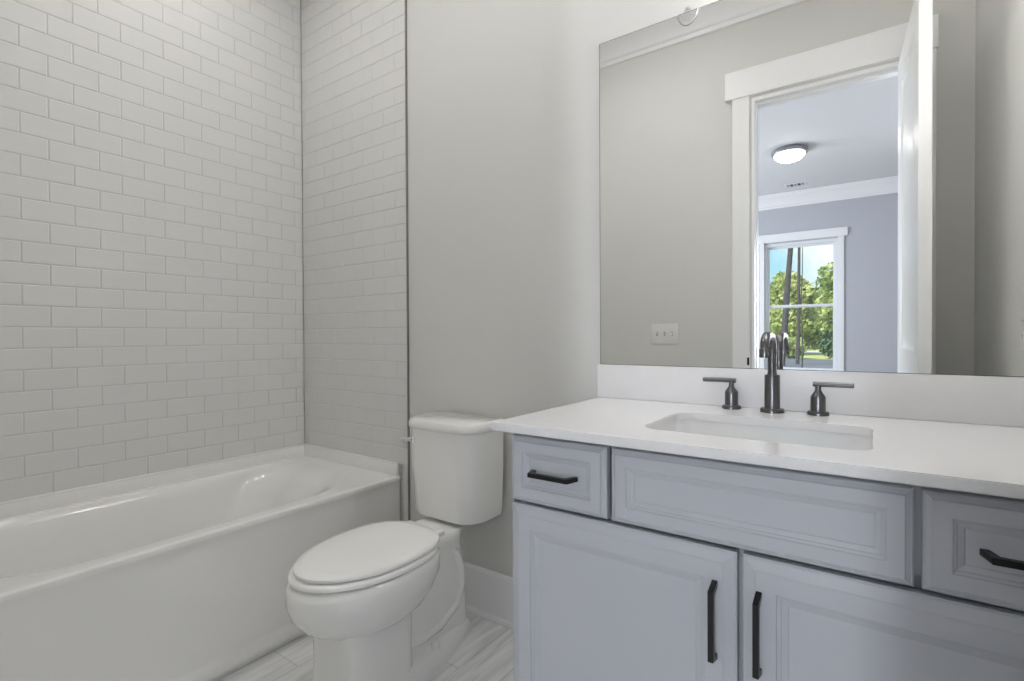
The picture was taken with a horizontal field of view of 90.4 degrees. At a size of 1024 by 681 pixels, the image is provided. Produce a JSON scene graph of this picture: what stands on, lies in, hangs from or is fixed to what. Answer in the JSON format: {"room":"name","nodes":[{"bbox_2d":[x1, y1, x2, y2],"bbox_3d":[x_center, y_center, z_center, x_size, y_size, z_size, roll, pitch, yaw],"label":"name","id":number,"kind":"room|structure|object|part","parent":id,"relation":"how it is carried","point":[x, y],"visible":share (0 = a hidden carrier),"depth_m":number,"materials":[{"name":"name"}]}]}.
{"room":"bathroom","nodes":[
{"label":"bathroom","id":0,"kind":"room"},
{"bbox_2d":[0,0,304,501],"bbox_3d":[-1.618,-0.414,2.164,0.130,3.050,1.528,0,1,35],"label":"wall","id":1,"kind":"structure","parent":0,"point":[152,279],"depth_m":2.15,"materials":[{"name":"grey tile"}]},
{"bbox_2d":[217,612,512,680],"bbox_3d":[-0.380,1.163,1.314,3.137,0.100,1.780,0,1,35],"label":"floor","id":2,"kind":"structure","parent":0,"point":[486,654],"depth_m":1.75,"materials":[{"name":"tile"}]},
{"bbox_2d":[0,444,399,680],"bbox_3d":[-1.243,0.839,1.913,0.774,0.546,1.513,0,1,35],"label":"bathtub","id":3,"kind":"object","parent":2,"relation":"on","point":[177,574],"visible":0.99,"depth_m":1.76,"materials":[{"name":"white ceramic"}]},
{"bbox_2d":[0,455,394,592],"bbox_3d":[-1.258,0.803,1.920,0.739,0.359,1.510,0,1,35],"label":"basin","id":4,"kind":"object","parent":3,"relation":"in","point":[241,528],"depth_m":1.91,"materials":[{"name":"white ceramic"}]},
{"bbox_2d":[285,412,503,680],"bbox_3d":[-0.391,0.707,1.737,0.376,0.804,0.777,0,1,35],"label":"toilet","id":5,"kind":"object","parent":2,"relation":"on","point":[385,600],"visible":0.98,"depth_m":1.66,"materials":[{"name":"white ceramic"}]},
{"bbox_3d":[-0.470,0.691,1.623,0.364,0.018,0.482,0,1,35],"label":"seat","id":6,"kind":"part","parent":5,"relation":"part of","materials":[{"name":"white plastic"}]},
{"bbox_3d":[-0.462,0.669,1.634,0.350,0.020,0.479,0,1,35],"label":"seat","id":7,"kind":"part","parent":5,"relation":"part of","materials":[{"name":"white plastic"}]},
{"bbox_3d":[-0.403,0.382,1.962,0.040,0.019,0.017,0,1,25],"label":"lever arm","id":8,"kind":"part","parent":5,"relation":"part of","materials":[{"name":"silver metal"}]},
{"bbox_3d":[-0.383,0.380,1.960,0.032,0.032,0.019,0,1,35],"label":"flush lever","id":9,"kind":"part","parent":5,"relation":"part of","materials":[{"name":"silver metal"}]},
{"bbox_3d":[-0.233,0.320,1.968,0.364,0.036,0.210,0,1,35],"label":"tank lid","id":10,"kind":"part","parent":5,"relation":"part of","materials":[{"name":"white ceramic"}]},
{"bbox_3d":[-0.230,0.506,1.973,0.350,0.336,0.202,0,1,35],"label":"tank","id":11,"kind":"part","parent":5,"relation":"part of","materials":[{"name":"white ceramic"}]},
{"bbox_2d":[512,433,1023,680],"bbox_3d":[0.604,0.663,1.167,1.120,0.892,0.602,0,1,35],"label":"vanity cabinet","id":12,"kind":"object","parent":2,"relation":"on","point":[629,564],"visible":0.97,"depth_m":0.95,"materials":[{"name":"grey paint"}]},
{"bbox_3d":[0.089,0.317,1.181,0.126,0.010,0.035,0,1,35],"label":"handle","id":13,"kind":"part","parent":12,"relation":"part of","materials":[{"name":"black metal"}]},
{"bbox_3d":[0.108,0.316,1.204,0.258,0.159,0.026,0,1,35],"label":"drawer","id":14,"kind":"part","parent":12,"relation":"part of","materials":[{"name":"grey paint"}]},
{"bbox_3d":[0.219,0.699,1.129,0.526,0.588,0.026,0,1,35],"label":"door","id":15,"kind":"part","parent":12,"relation":"part of","materials":[{"name":"grey paint"}]},
{"bbox_3d":[0.384,0.542,0.974,0.010,0.154,0.035,0,1,35],"label":"handle","id":16,"kind":"part","parent":12,"relation":"part of","materials":[{"name":"black metal"}]},
{"bbox_3d":[0.448,0.542,0.929,0.010,0.154,0.035,0,1,35],"label":"handle","id":17,"kind":"part","parent":12,"relation":"part of","materials":[{"name":"black metal"}]},
{"bbox_2d":[491,397,1023,498],"bbox_3d":[0.592,0.206,1.162,1.134,0.020,0.619,0,1,35],"label":"countertop","id":18,"kind":"structure","parent":12,"relation":"on","point":[965,457],"depth_m":1.01,"materials":[{"name":"stone"}]},
{"bbox_2d":[655,420,872,449],"bbox_3d":[0.551,0.291,1.148,0.462,0.148,0.325,0,1,35],"label":"sink","id":19,"kind":"object","parent":18,"relation":"in","point":[761,433],"visible":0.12,"depth_m":1.26,"materials":[{"name":"white ceramic"}]},
{"bbox_2d":[703,332,853,415],"bbox_3d":[0.676,0.085,1.337,0.368,0.217,0.170,0,1,35],"label":"faucet","id":20,"kind":"object","parent":18,"relation":"on","point":[768,347],"visible":1,"depth_m":1.36,"materials":[{"name":"grey metal"}]},
{"bbox_3d":[0.598,0.114,1.466,0.090,0.013,0.013,0,1,35],"label":"lever","id":21,"kind":"part","parent":20,"relation":"part of","materials":[{"name":"grey metal"}]},
{"bbox_3d":[0.625,0.155,1.447,0.051,0.076,0.051,0,1,35],"label":"handle","id":22,"kind":"part","parent":20,"relation":"part of","materials":[{"name":"grey metal"}]},
{"bbox_3d":[0.704,0.141,1.376,0.060,0.105,0.060,0,1,35],"label":"spout","id":23,"kind":"part","parent":20,"relation":"part of","materials":[{"name":"grey metal"}]},
{"bbox_3d":[0.798,0.155,1.325,0.051,0.076,0.051,0,1,35],"label":"handle","id":24,"kind":"part","parent":20,"relation":"part of","materials":[{"name":"grey metal"}]},
{"bbox_3d":[0.824,0.114,1.305,0.090,0.013,0.013,0,1,35],"label":"lever","id":25,"kind":"part","parent":20,"relation":"part of","materials":[{"name":"grey metal"}]},
{"bbox_3d":[0.653,0.700,0.822,0.518,0.588,0.026,0,1,35],"label":"door","id":26,"kind":"part","parent":12,"relation":"part of","materials":[{"name":"grey paint"}]},
{"bbox_3d":[0.760,0.317,0.741,0.252,0.159,0.026,0,1,35],"label":"drawer","id":27,"kind":"part","parent":12,"relation":"part of","materials":[{"name":"grey paint"}]},
{"bbox_3d":[0.745,0.318,0.715,0.126,0.010,0.035,0,1,35],"label":"handle","id":28,"kind":"part","parent":12,"relation":"part of","materials":[{"name":"black metal"}]},
{"bbox_2d":[301,0,1002,576],"bbox_3d":[0.083,-0.420,1.964,3.137,3.050,0.131,0,1,35],"label":"wall","id":29,"kind":"structure","parent":0,"point":[451,148],"depth_m":2.13,"materials":[{"name":"white paint"}]},
{"bbox_2d":[464,562,512,629],"bbox_3d":[-0.074,1.012,2.008,0.958,0.187,0.026,0,1,35],"label":"baseboard","id":30,"kind":"structure","parent":29,"relation":"attached to","point":[489,593],"depth_m":2.02,"materials":[{"name":"white paint"}]},
{"bbox_2d":[598,364,1023,426],"bbox_3d":[0.762,0.138,1.408,1.142,0.111,0.020,0,1,35],"label":"backsplash","id":31,"kind":"structure","parent":29,"relation":"attached to","point":[985,400],"depth_m":1.31,"materials":[{"name":"stone"}]},
{"bbox_2d":[599,0,1023,376],"bbox_3d":[0.749,-0.469,1.413,1.105,1.102,0.013,0,1,35],"label":"mirror","id":32,"kind":"object","parent":29,"relation":"attached to","point":[842,181],"visible":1,"depth_m":1.36,"materials":[{"name":"grey mirror"}]}
]}

